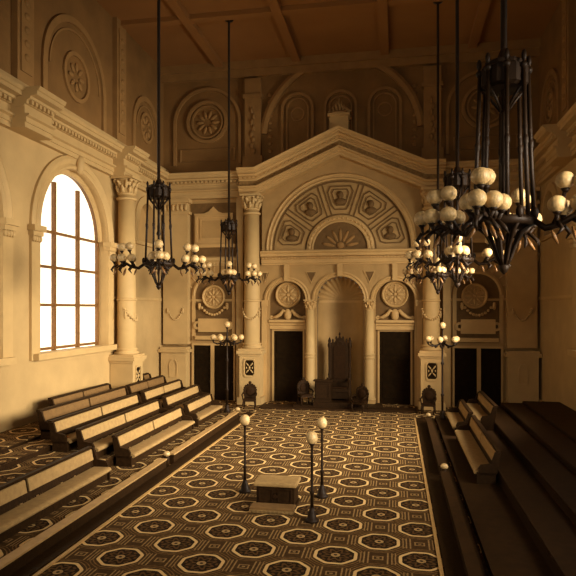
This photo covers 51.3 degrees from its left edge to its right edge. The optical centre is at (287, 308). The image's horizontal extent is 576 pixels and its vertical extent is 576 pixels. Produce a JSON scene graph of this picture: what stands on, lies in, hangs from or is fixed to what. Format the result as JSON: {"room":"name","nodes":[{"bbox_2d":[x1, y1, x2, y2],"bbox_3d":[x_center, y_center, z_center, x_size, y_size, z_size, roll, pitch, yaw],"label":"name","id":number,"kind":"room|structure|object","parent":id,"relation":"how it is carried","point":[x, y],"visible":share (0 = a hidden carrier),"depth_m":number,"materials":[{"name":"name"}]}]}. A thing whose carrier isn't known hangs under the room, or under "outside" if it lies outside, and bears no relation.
{"room":"masonic lodge hall","nodes":[
{"label":"masonic lodge hall","id":0,"kind":"room"},
{"bbox_2d":[0,0,168,431],"bbox_3d":[-9.668,-4.000,13.425,1.924,17.500,39.004,0,0,10],"label":"wall","id":1,"kind":"structure","parent":0,"point":[78,93],"depth_m":22.44,"materials":[{"name":"beige paint"}]},
{"bbox_2d":[40,174,98,351],"bbox_3d":[-8.629,-1.900,23.297,0.160,6.940,5.040,0,0,10],"label":"window","id":2,"kind":"structure","parent":1,"relation":"in","point":[69,249],"depth_m":23.59,"materials":[{"name":"beige glass"}]},
{"bbox_2d":[39,400,489,575],"bbox_3d":[-0.678,4.900,11.756,19.700,0.300,38.900,0,0,10],"label":"floor","id":3,"kind":"structure","parent":0,"point":[375,520],"depth_m":14.00,"materials":[{"name":"carpet"}]},
{"bbox_2d":[0,458,166,575],"bbox_3d":[-4.669,4.595,12.474,0.230,0.310,10.900,0,0,10],"label":"kerb","id":4,"kind":"object","parent":3,"relation":"on","point":[16,559],"visible":1,"depth_m":12.72,"materials":[{"name":"brown wood"}]},
{"bbox_2d":[0,398,253,575],"bbox_3d":[-6.423,4.310,16.702,5.840,0.880,22.600,0,0,10],"label":"platform","id":5,"kind":"object","parent":3,"relation":"on","point":[23,450],"visible":0.3,"depth_m":16.09,"materials":[{"name":"carpet"}]},
{"bbox_2d":[0,446,110,542],"bbox_3d":[-5.607,4.160,13.304,0.710,0.880,6.000,0,0,10],"label":"bench","id":6,"kind":"object","parent":5,"relation":"on","point":[14,492],"visible":1,"depth_m":13.80,"materials":[{"name":"brown wood"}]},
{"bbox_2d":[0,467,110,533],"bbox_3d":[-5.518,4.303,13.288,0.530,0.115,5.840,0,0,10],"label":"seat cushion","id":7,"kind":"object","parent":6,"relation":"on","point":[20,513],"depth_m":13.60,"materials":[{"name":"fabric"}]},
{"bbox_2d":[48,383,111,405],"bbox_3d":[-7.367,3.430,22.155,0.710,0.880,4.200,0,0,10],"label":"bench","id":8,"kind":"object","parent":5,"relation":"on","point":[58,399],"visible":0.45,"depth_m":21.83,"materials":[{"name":"beige fabric"}]},
{"bbox_2d":[36,386,128,439],"bbox_3d":[-6.797,3.520,21.088,0.710,0.880,5.900,0,0,10],"label":"bench","id":9,"kind":"object","parent":5,"relation":"on","point":[46,414],"visible":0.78,"depth_m":20.01,"materials":[{"name":"dark carved walnut"},{"name":"pale upholstery"}]},
{"bbox_2d":[48,393,143,451],"bbox_3d":[-6.093,3.680,20.199,0.710,0.880,5.900,0,0,10],"label":"bench","id":10,"kind":"object","parent":5,"relation":"on","point":[59,427],"visible":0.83,"depth_m":18.74,"materials":[{"name":"beige fabric"}]},
{"bbox_2d":[66,431,76,442],"bbox_3d":[-6.005,3.822,20.183,0.530,0.115,5.740,0,0,10],"label":"seat cushion","id":11,"kind":"object","parent":10,"relation":"on","point":[71,438],"depth_m":17.63,"materials":[{"name":"fabric"}]},
{"bbox_2d":[75,399,168,457],"bbox_3d":[-5.256,3.890,20.048,0.710,0.880,5.900,0,0,10],"label":"bench","id":12,"kind":"object","parent":5,"relation":"on","point":[87,434],"visible":0.75,"depth_m":18.91,"materials":[{"name":"beige fabric"}]},
{"bbox_2d":[93,413,160,451],"bbox_3d":[-5.168,4.032,20.032,0.530,0.115,5.740,0,0,10],"label":"seat cushion","id":13,"kind":"object","parent":12,"relation":"on","point":[100,445],"depth_m":18.41,"materials":[{"name":"fabric"}]},
{"bbox_2d":[125,375,166,401],"bbox_3d":[-5.902,3.520,26.058,0.710,0.880,3.800,0,0,10],"label":"bench","id":14,"kind":"object","parent":5,"relation":"on","point":[136,387],"visible":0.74,"depth_m":25.81,"materials":[{"name":"brown wood"}]},
{"bbox_2d":[143,373,151,379],"bbox_3d":[-6.362,3.430,27.736,0.710,0.880,0.840,0,0,10],"label":"bench","id":15,"kind":"object","parent":5,"relation":"on","point":[145,375],"visible":0.29,"depth_m":27.83,"materials":[{"name":"brown wood"}]},
{"bbox_2d":[111,406,194,466],"bbox_3d":[-4.358,4.160,20.242,0.710,0.880,5.500,0,0,10],"label":"bench","id":16,"kind":"object","parent":5,"relation":"on","point":[122,440],"visible":1,"depth_m":19.50,"materials":[{"name":"beige fabric"}]},
{"bbox_2d":[129,421,194,457],"bbox_3d":[-4.269,4.303,20.226,0.530,0.115,5.340,0,0,10],"label":"seat cushion","id":17,"kind":"object","parent":16,"relation":"on","point":[140,448],"depth_m":19.86,"materials":[{"name":"fabric"}]},
{"bbox_2d":[140,379,185,407],"bbox_3d":[-5.119,3.680,25.612,0.710,0.880,4.200,0,0,10],"label":"bench","id":18,"kind":"object","parent":5,"relation":"on","point":[156,392],"visible":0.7,"depth_m":25.29,"materials":[{"name":"beige fabric"}]},
{"bbox_2d":[161,384,205,413],"bbox_3d":[-4.273,3.890,25.511,0.710,0.880,4.100,0,0,10],"label":"bench","id":19,"kind":"object","parent":5,"relation":"on","point":[170,400],"visible":0.59,"depth_m":25.28,"materials":[{"name":"beige fabric"}]},
{"bbox_2d":[175,396,198,410],"bbox_3d":[-4.185,4.032,25.495,0.530,0.115,3.940,0,0,10],"label":"seat cushion","id":20,"kind":"object","parent":19,"relation":"on","point":[191,397],"depth_m":25.55,"materials":[{"name":"fabric"}]},
{"bbox_2d":[183,393,222,426],"bbox_3d":[-3.499,4.160,25.015,0.710,0.880,3.200,0,0,10],"label":"bench","id":21,"kind":"object","parent":5,"relation":"on","point":[191,407],"visible":0.91,"depth_m":24.87,"materials":[{"name":"beige fabric"}]},
{"bbox_2d":[196,405,222,419],"bbox_3d":[-3.410,4.303,25.000,0.530,0.115,3.040,0,0,10],"label":"seat cushion","id":22,"kind":"object","parent":21,"relation":"on","point":[212,409],"depth_m":25.11,"materials":[{"name":"fabric"}]},
{"bbox_2d":[108,175,146,394],"bbox_3d":[-7.090,-0.500,26.373,1.300,10.500,1.300,0,0,10],"label":"column","id":23,"kind":"structure","parent":3,"relation":"on","point":[126,363],"depth_m":26.02,"materials":[{"name":"beige stone"}]},
{"bbox_2d":[136,367,139,381],"bbox_3d":[-6.577,2.925,26.281,0.022,0.750,0.440,0,0,10],"label":"grille","id":24,"kind":"object","parent":23,"relation":"attached to","point":[137,368],"depth_m":26.22,"materials":[{"name":"gold metal"}]},
{"bbox_2d":[32,413,255,575],"bbox_3d":[-3.318,4.735,17.159,0.070,0.030,20.600,0,0,10],"label":"trim","id":25,"kind":"structure","parent":3,"relation":"on","point":[70,549],"depth_m":13.86,"materials":[{"name":"brown wood"}]},
{"bbox_2d":[163,451,169,466],"bbox_3d":[-3.665,4.525,18.136,0.220,0.450,0.220,0,0,10],"label":"post","id":26,"kind":"object","parent":3,"relation":"on","point":[166,454],"visible":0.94,"depth_m":18.07,"materials":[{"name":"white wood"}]},
{"bbox_2d":[158,308,191,386],"bbox_3d":[-5.901,2.350,31.397,1.600,4.800,0.790,0,0,10],"label":"pier","id":27,"kind":"object","parent":3,"relation":"on","point":[175,360],"visible":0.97,"depth_m":31.12,"materials":[{"name":"beige stone"}]},
{"bbox_2d":[169,411,238,463],"bbox_3d":[-2.915,4.595,22.218,0.230,0.310,7.700,0,0,10],"label":"kerb","id":28,"kind":"object","parent":3,"relation":"on","point":[186,447],"visible":0.86,"depth_m":21.06,"materials":[{"name":"brown wood"}]},
{"bbox_2d":[210,321,243,412],"bbox_3d":[-2.713,2.650,26.754,1.510,4.200,1.344,0,0,-7],"label":"candelabrum","id":29,"kind":"object","parent":3,"relation":"on","point":[234,337],"visible":0.98,"depth_m":26.71,"materials":[{"name":"brown metal"}]},
{"bbox_2d":[239,414,250,493],"bbox_3d":[-1.119,3.745,15.575,0.320,2.010,0.320,0,0,10],"label":"lamp standard","id":30,"kind":"object","parent":3,"relation":"on","point":[244,419],"visible":1,"depth_m":15.52,"materials":[{"name":"brown metal"}]},
{"bbox_2d":[241,381,256,408],"bbox_3d":[-1.838,4.117,28.685,0.760,1.294,0.638,0,0,2],"label":"carved armchair","id":31,"kind":"object","parent":3,"relation":"on","point":[249,391],"visible":1,"depth_m":28.86,"materials":[{"name":"brown wood"}]},
{"bbox_2d":[243,397,254,399],"bbox_3d":[-1.839,4.280,28.649,0.540,0.060,0.460,0,0,2],"label":"seat cushion","id":32,"kind":"object","parent":31,"relation":"on","point":[245,398],"depth_m":28.49,"materials":[{"name":"leather"}]},
{"bbox_2d":[236,193,265,404],"bbox_3d":[-1.822,-0.500,30.353,1.300,10.500,1.300,0,0,10],"label":"column","id":33,"kind":"structure","parent":3,"relation":"on","point":[251,354],"depth_m":29.98,"materials":[{"name":"beige stone"}]},
{"bbox_2d":[245,360,253,374],"bbox_3d":[-1.914,2.925,29.840,0.440,0.750,0.022,0,0,10],"label":"grille","id":34,"kind":"object","parent":33,"relation":"attached to","point":[249,364],"depth_m":29.83,"materials":[{"name":"gold metal"}]},
{"bbox_2d":[249,502,295,515],"bbox_3d":[-0.359,4.675,14.031,1.042,0.150,0.389,0,0,10],"label":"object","id":35,"kind":"object","parent":3,"relation":"on","point":[256,507],"visible":1,"depth_m":13.92,"materials":[{"name":"brown wood"}]},
{"bbox_2d":[254,474,300,509],"bbox_3d":[-0.251,4.450,14.636,1.040,0.600,0.720,0,0,10],"label":"altar","id":36,"kind":"object","parent":3,"relation":"on","point":[279,489],"visible":0.99,"depth_m":14.35,"materials":[{"name":"brown wood"}]},
{"bbox_2d":[303,299,316,401],"bbox_3d":[1.108,2.140,29.978,0.634,5.220,0.634,0,0,10],"label":"column","id":37,"kind":"structure","parent":3,"relation":"on","point":[310,304],"depth_m":29.78,"materials":[{"name":"stone"}]},
{"bbox_2d":[305,431,318,523],"bbox_3d":[0.535,3.745,13.417,0.320,2.010,0.320,0,0,10],"label":"lamp standard","id":38,"kind":"object","parent":3,"relation":"on","point":[311,437],"visible":1,"depth_m":13.37,"materials":[{"name":"brown metal"}]},
{"bbox_2d":[316,417,327,498],"bbox_3d":[0.859,3.745,15.158,0.320,2.010,0.320,0,0,10],"label":"lamp standard","id":39,"kind":"object","parent":3,"relation":"on","point":[321,422],"visible":1,"depth_m":15.11,"materials":[{"name":"brown metal"}]},
{"bbox_2d":[259,396,416,412],"bbox_3d":[2.506,4.600,29.447,7.400,0.300,2.950,0,0,10],"label":"step","id":40,"kind":"structure","parent":3,"relation":"on","point":[336,404],"depth_m":28.42,"materials":[{"name":"brown wood"}]},
{"bbox_2d":[297,377,313,405],"bbox_3d":[0.821,3.977,29.019,0.760,1.294,0.638,0,0,-18],"label":"carved armchair","id":41,"kind":"object","parent":40,"relation":"on","point":[303,387],"visible":1,"depth_m":29.16,"materials":[{"name":"brown wood"}]},
{"bbox_2d":[313,379,332,401],"bbox_3d":[1.692,3.925,28.877,0.900,1.050,0.500,0,0,10],"label":"desk","id":42,"kind":"object","parent":40,"relation":"on","point":[322,386],"visible":1,"depth_m":28.69,"materials":[{"name":"brown wood"}]},
{"bbox_2d":[327,332,351,400],"bbox_3d":[2.513,2.800,29.484,1.200,3.300,0.765,0,0,10],"label":"throne","id":43,"kind":"object","parent":40,"relation":"on","point":[339,351],"visible":0.91,"depth_m":29.67,"materials":[{"name":"brown wood"}]},
{"bbox_2d":[333,343,345,378],"bbox_3d":[2.552,2.575,29.703,0.600,1.750,0.050,0,0,10],"label":"cushion","id":44,"kind":"object","parent":43,"relation":"on","point":[339,349],"depth_m":29.68,"materials":[{"name":"fabric"}]},
{"bbox_2d":[331,386,347,388],"bbox_3d":[2.505,3.850,29.437,0.840,0.080,0.570,0,0,10],"label":"seat cushion","id":45,"kind":"object","parent":43,"relation":"on","point":[332,387],"depth_m":29.20,"materials":[{"name":"leather"}]},
{"bbox_2d":[350,383,368,412],"bbox_3d":[3.340,4.117,27.855,0.760,1.294,0.638,0,0,33],"label":"carved armchair","id":46,"kind":"object","parent":3,"relation":"on","point":[362,394],"visible":0.99,"depth_m":27.93,"materials":[{"name":"brown wood"}]},
{"bbox_2d":[352,400,366,402],"bbox_3d":[3.320,4.280,27.824,0.540,0.060,0.460,0,0,33],"label":"seat cushion","id":47,"kind":"object","parent":46,"relation":"on","point":[355,401],"depth_m":27.68,"materials":[{"name":"fabric"}]},
{"bbox_2d":[363,299,375,403],"bbox_3d":[4.002,2.140,29.457,0.634,5.220,0.634,0,0,10],"label":"column","id":48,"kind":"structure","parent":3,"relation":"on","point":[369,304],"depth_m":29.25,"materials":[{"name":"stone"}]},
{"bbox_2d":[420,385,436,414],"bbox_3d":[6.372,4.117,27.208,0.760,1.294,0.638,0,0,19],"label":"carved armchair","id":49,"kind":"object","parent":3,"relation":"on","point":[429,398],"visible":1,"depth_m":27.35,"materials":[{"name":"brown wood"}]},
{"bbox_2d":[422,402,433,404],"bbox_3d":[6.360,4.280,27.173,0.540,0.060,0.460,0,0,19],"label":"seat cushion","id":50,"kind":"object","parent":49,"relation":"on","point":[424,403],"depth_m":27.00,"materials":[{"name":"fabric"}]},
{"bbox_2d":[414,418,443,575],"bbox_3d":[3.680,4.735,15.900,0.070,0.030,20.600,0,0,10],"label":"trim","id":51,"kind":"structure","parent":3,"relation":"on","point":[440,566],"depth_m":13.92,"materials":[{"name":"brown wood"}]},
{"bbox_2d":[417,187,445,410],"bbox_3d":[6.878,-0.500,28.787,1.300,10.500,1.300,0,0,10],"label":"column","id":52,"kind":"structure","parent":3,"relation":"on","point":[430,357],"depth_m":28.40,"materials":[{"name":"stone"}]},
{"bbox_2d":[427,363,436,378],"bbox_3d":[6.786,2.925,28.274,0.440,0.750,0.022,0,0,10],"label":"grille","id":53,"kind":"object","parent":52,"relation":"attached to","point":[431,367],"depth_m":28.26,"materials":[{"name":"gold metal"}]},
{"bbox_2d":[426,417,445,474],"bbox_3d":[5.067,4.595,20.781,0.230,0.310,7.700,0,0,10],"label":"kerb","id":54,"kind":"object","parent":3,"relation":"on","point":[439,457],"visible":0.75,"depth_m":19.81,"materials":[{"name":"brown wood"}]},
{"bbox_2d":[425,322,459,419],"bbox_3d":[6.459,2.650,25.103,1.510,4.200,1.344,0,0,-7],"label":"candelabrum","id":55,"kind":"object","parent":3,"relation":"on","point":[442,340],"visible":0.96,"depth_m":25.05,"materials":[{"name":"brown metal"}]},
{"bbox_2d":[440,471,482,575],"bbox_3d":[3.313,4.595,11.038,0.230,0.310,10.900,0,0,10],"label":"kerb","id":56,"kind":"object","parent":3,"relation":"on","point":[471,566],"visible":0.94,"depth_m":12.08,"materials":[{"name":"brown wood"}]},
{"bbox_2d":[416,401,575,575],"bbox_3d":[6.431,4.310,14.388,5.840,0.880,22.600,0,0,10],"label":"platform","id":57,"kind":"object","parent":3,"relation":"on","point":[524,524],"visible":0.79,"depth_m":14.25,"materials":[{"name":"brown wood"}]},
{"bbox_2d":[440,463,447,471],"bbox_3d":[4.346,4.525,16.694,0.220,0.450,0.220,0,0,10],"label":"post","id":58,"kind":"object","parent":57,"relation":"on","point":[443,466],"visible":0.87,"depth_m":16.63,"materials":[{"name":"white glass"}]},
{"bbox_2d":[446,399,472,435],"bbox_3d":[6.589,4.160,23.200,0.710,0.880,3.200,0,0,10],"label":"bench","id":59,"kind":"object","parent":57,"relation":"on","point":[453,414],"visible":0.81,"depth_m":23.20,"materials":[{"name":"beige fabric"}]},
{"bbox_2d":[446,412,463,428],"bbox_3d":[6.500,4.303,23.216,0.530,0.115,3.040,0,0,10],"label":"seat cushion","id":60,"kind":"object","parent":59,"relation":"on","point":[453,417],"depth_m":23.28,"materials":[{"name":"fabric"}]},
{"bbox_2d":[454,415,501,484],"bbox_3d":[5.730,4.160,18.426,0.710,0.880,5.500,0,0,10],"label":"bench","id":61,"kind":"object","parent":57,"relation":"on","point":[485,473],"visible":1,"depth_m":17.31,"materials":[{"name":"brown wood"}]},
{"bbox_2d":[454,430,488,473],"bbox_3d":[5.641,4.303,18.442,0.530,0.115,5.340,0,0,10],"label":"seat cushion","id":62,"kind":"object","parent":61,"relation":"on","point":[475,457],"depth_m":18.15,"materials":[{"name":"fabric"}]},
{"bbox_2d":[466,391,497,430],"bbox_3d":[7.488,3.890,23.393,0.710,0.880,4.100,0,0,10],"label":"bench","id":63,"kind":"object","parent":57,"relation":"on","point":[490,407],"visible":0.91,"depth_m":22.66,"materials":[{"name":"beige fabric"}]},
{"bbox_2d":[466,403,486,421],"bbox_3d":[7.399,4.032,23.410,0.530,0.115,3.940,0,0,10],"label":"seat cushion","id":64,"kind":"object","parent":63,"relation":"on","point":[476,409],"depth_m":23.32,"materials":[{"name":"fabric"}]},
{"bbox_2d":[96,0,560,67],"bbox_3d":[-0.678,-12.775,11.756,19.700,0.550,38.900,0,0,10],"label":"ceiling","id":65,"kind":"structure","parent":0,"point":[191,31],"depth_m":26.89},
{"bbox_2d":[110,0,205,289],"bbox_3d":[-3.986,-6.670,18.499,2.136,12.160,2.135,0,0,32],"label":"chandelier","id":66,"kind":"object","parent":65,"relation":"hanging from","point":[157,260],"visible":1,"depth_m":18.36,"materials":[{"name":"brown metal"}]},
{"bbox_2d":[195,20,261,294],"bbox_3d":[-2.586,-6.670,26.274,2.136,12.160,2.135,0,0,39],"label":"chandelier","id":67,"kind":"object","parent":65,"relation":"hanging from","point":[228,225],"visible":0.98,"depth_m":26.14,"materials":[{"name":"bronze"},{"name":"frosted glass"}]},
{"bbox_2d":[402,1,474,293],"bbox_3d":[6.173,-6.670,24.697,2.135,12.160,2.136,0,0,-32],"label":"chandelier","id":68,"kind":"object","parent":65,"relation":"hanging from","point":[438,272],"visible":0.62,"depth_m":24.65,"materials":[{"name":"brown metal"}]},
{"bbox_2d":[405,0,510,287],"bbox_3d":[4.773,-6.670,16.922,2.135,12.160,2.136,0,0,-30],"label":"chandelier","id":69,"kind":"object","parent":65,"relation":"hanging from","point":[460,255],"visible":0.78,"depth_m":16.85,"materials":[{"name":"brown metal"}]},
{"bbox_2d":[414,0,575,273],"bbox_3d":[3.295,-6.610,9.161,2.136,12.160,2.135,0,0,-10],"label":"chandelier","id":70,"kind":"object","parent":65,"relation":"hanging from","point":[506,75],"visible":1,"depth_m":8.95,"materials":[{"name":"brown metal"}]},
{"bbox_2d":[160,38,540,406],"bbox_3d":[2.670,-4.025,30.358,19.200,17.550,2.102,0,0,10],"label":"wall","id":71,"kind":"structure","parent":0,"point":[277,105],"depth_m":30.23,"materials":[{"name":"paint"}]},
{"bbox_2d":[192,343,211,397],"bbox_3d":[-4.491,3.275,31.499,1.120,2.950,0.190,0,0,10],"label":"door","id":72,"kind":"structure","parent":71,"relation":"in","point":[201,352],"depth_m":31.50,"materials":[{"name":"brown wood"}]},
{"bbox_2d":[198,303,228,315],"bbox_3d":[-3.908,0.023,31.328,1.663,0.696,0.139,0,0,10],"label":"swag","id":73,"kind":"object","parent":71,"relation":"attached to","point":[226,306],"visible":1,"depth_m":31.28,"materials":[{"name":"stone"}]},
{"bbox_2d":[191,207,235,247],"bbox_3d":[-3.915,-4.275,31.314,2.400,2.150,0.290,0,0,10],"label":"tablet","id":74,"kind":"object","parent":71,"relation":"attached to","point":[207,228],"visible":0.82,"depth_m":31.33,"materials":[{"name":"stone"}]},
{"bbox_2d":[202,285,224,308],"bbox_3d":[-3.904,-0.630,31.373,1.240,1.240,0.170,0,0,10],"label":"roundel","id":75,"kind":"object","parent":71,"relation":"attached to","point":[213,296],"visible":1,"depth_m":31.36,"materials":[{"name":"stone"}]},
{"bbox_2d":[212,343,235,400],"bbox_3d":[-3.334,3.275,31.291,1.230,2.950,0.190,0,0,10],"label":"door","id":76,"kind":"structure","parent":71,"relation":"in","point":[218,352],"depth_m":31.31,"materials":[{"name":"brown wood"}]},
{"bbox_2d":[269,309,305,328],"bbox_3d":[-0.021,0.510,30.648,1.880,1.040,0.480,0,0,10],"label":"overdoor","id":77,"kind":"object","parent":71,"relation":"attached to","point":[287,323],"visible":0.99,"depth_m":30.58,"materials":[{"name":"stone"}]},
{"bbox_2d":[275,282,300,307],"bbox_3d":[-0.002,-0.730,30.752,1.320,1.320,0.170,0,0,10],"label":"roundel","id":78,"kind":"object","parent":71,"relation":"attached to","point":[287,294],"visible":1,"depth_m":30.74,"materials":[{"name":"stone"}]},
{"bbox_2d":[272,329,304,400],"bbox_3d":[0.026,2.890,30.909,1.700,3.720,0.190,0,0,10],"label":"door","id":79,"kind":"structure","parent":71,"relation":"in","point":[288,345],"depth_m":30.93,"materials":[{"name":"brown wood"}]},
{"bbox_2d":[278,220,304,244],"bbox_3d":[0.169,-3.892,30.553,1.416,1.292,0.280,0,0,10],"label":"relief panel","id":80,"kind":"object","parent":71,"relation":"attached to","point":[291,234],"visible":1,"depth_m":30.54,"materials":[{"name":"stone"}]},
{"bbox_2d":[295,193,321,221],"bbox_3d":[1.035,-5.162,30.398,1.392,1.477,0.280,0,0,10],"label":"relief panel","id":81,"kind":"object","parent":71,"relation":"attached to","point":[309,207],"visible":1,"depth_m":30.37,"materials":[{"name":"stone"}]},
{"bbox_2d":[327,185,353,209],"bbox_3d":[2.626,-5.586,30.111,1.348,1.218,0.280,0,0,10],"label":"relief panel","id":82,"kind":"object","parent":71,"relation":"attached to","point":[340,196],"visible":1,"depth_m":30.10,"materials":[{"name":"stone"}]},
{"bbox_2d":[236,112,445,194],"bbox_3d":[2.528,-7.650,29.570,10.100,3.800,1.500,0,0,10],"label":"pediment","id":83,"kind":"object","parent":71,"relation":"attached to","point":[337,142],"visible":0.98,"depth_m":29.27,"materials":[{"name":"stone"}]},
{"bbox_2d":[328,98,350,112],"bbox_3d":[2.540,-9.972,29.553,0.889,0.843,0.929,0,0,-35],"label":"finial","id":84,"kind":"object","parent":83,"relation":"on","point":[344,109],"visible":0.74,"depth_m":29.49,"materials":[{"name":"stone"}]},
{"bbox_2d":[359,191,386,219],"bbox_3d":[4.217,-5.162,29.825,1.392,1.477,0.280,0,0,10],"label":"relief panel","id":85,"kind":"object","parent":71,"relation":"attached to","point":[372,205],"visible":1,"depth_m":29.83,"materials":[{"name":"stone"}]},
{"bbox_2d":[376,217,404,243],"bbox_3d":[5.083,-3.892,29.669,1.416,1.292,0.280,0,0,10],"label":"relief panel","id":86,"kind":"object","parent":71,"relation":"attached to","point":[391,231],"visible":1,"depth_m":29.66,"materials":[{"name":"stone"}]},
{"bbox_2d":[378,330,411,404],"bbox_3d":[5.341,2.890,29.953,1.700,3.720,0.190,0,0,10],"label":"door","id":87,"kind":"structure","parent":71,"relation":"in","point":[394,346],"depth_m":29.96,"materials":[{"name":"brown wood"}]},
{"bbox_2d":[376,309,413,329],"bbox_3d":[5.294,0.510,29.692,1.880,1.040,0.480,0,0,10],"label":"overdoor","id":88,"kind":"object","parent":71,"relation":"attached to","point":[394,324],"visible":1,"depth_m":29.62,"materials":[{"name":"stone"}]},
{"bbox_2d":[382,281,408,307],"bbox_3d":[5.312,-0.730,29.795,1.320,1.320,0.170,0,0,10],"label":"roundel","id":89,"kind":"object","parent":71,"relation":"attached to","point":[395,294],"visible":1,"depth_m":29.78,"materials":[{"name":"stone"}]},
{"bbox_2d":[452,346,478,406],"bbox_3d":[8.623,3.275,29.138,1.230,2.950,0.190,0,0,10],"label":"door","id":90,"kind":"structure","parent":71,"relation":"in","point":[465,359],"depth_m":29.14,"materials":[{"name":"brown wood"}]},
{"bbox_2d":[461,283,487,308],"bbox_3d":[9.038,-0.630,29.043,1.240,1.240,0.170,0,0,10],"label":"roundel","id":91,"kind":"object","parent":71,"relation":"attached to","point":[474,295],"visible":1,"depth_m":29.02,"materials":[{"name":"stone"}]},
{"bbox_2d":[455,206,495,242],"bbox_3d":[9.175,-4.275,28.958,2.400,2.150,0.290,0,0,10],"label":"tablet","id":92,"kind":"object","parent":71,"relation":"attached to","point":[478,237],"visible":0.16,"depth_m":28.95,"materials":[{"name":"stone"}]},
{"bbox_2d":[460,302,495,316],"bbox_3d":[9.182,0.023,28.972,1.663,0.696,0.139,0,0,10],"label":"swag","id":93,"kind":"object","parent":71,"relation":"attached to","point":[462,306],"visible":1,"depth_m":28.93,"materials":[{"name":"stone"}]},
{"bbox_2d":[479,346,502,405],"bbox_3d":[9.780,3.275,28.930,1.120,2.950,0.190,0,0,10],"label":"door","id":94,"kind":"structure","parent":71,"relation":"in","point":[490,357],"depth_m":28.93,"materials":[{"name":"brown wood"}]},
{"bbox_2d":[503,308,541,402],"bbox_3d":[11.066,2.350,28.343,1.600,4.800,0.790,0,0,10],"label":"pier","id":95,"kind":"object","parent":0,"point":[522,366],"visible":0.99,"depth_m":28.08,"materials":[{"name":"beige stone"}]},
{"bbox_2d":[528,0,575,410],"bbox_3d":[8.330,-4.000,10.186,1.924,17.500,39.004,0,0,10],"label":"wall","id":96,"kind":"structure","parent":0,"point":[555,153],"depth_m":24.84,"materials":[{"name":"beige paint"}]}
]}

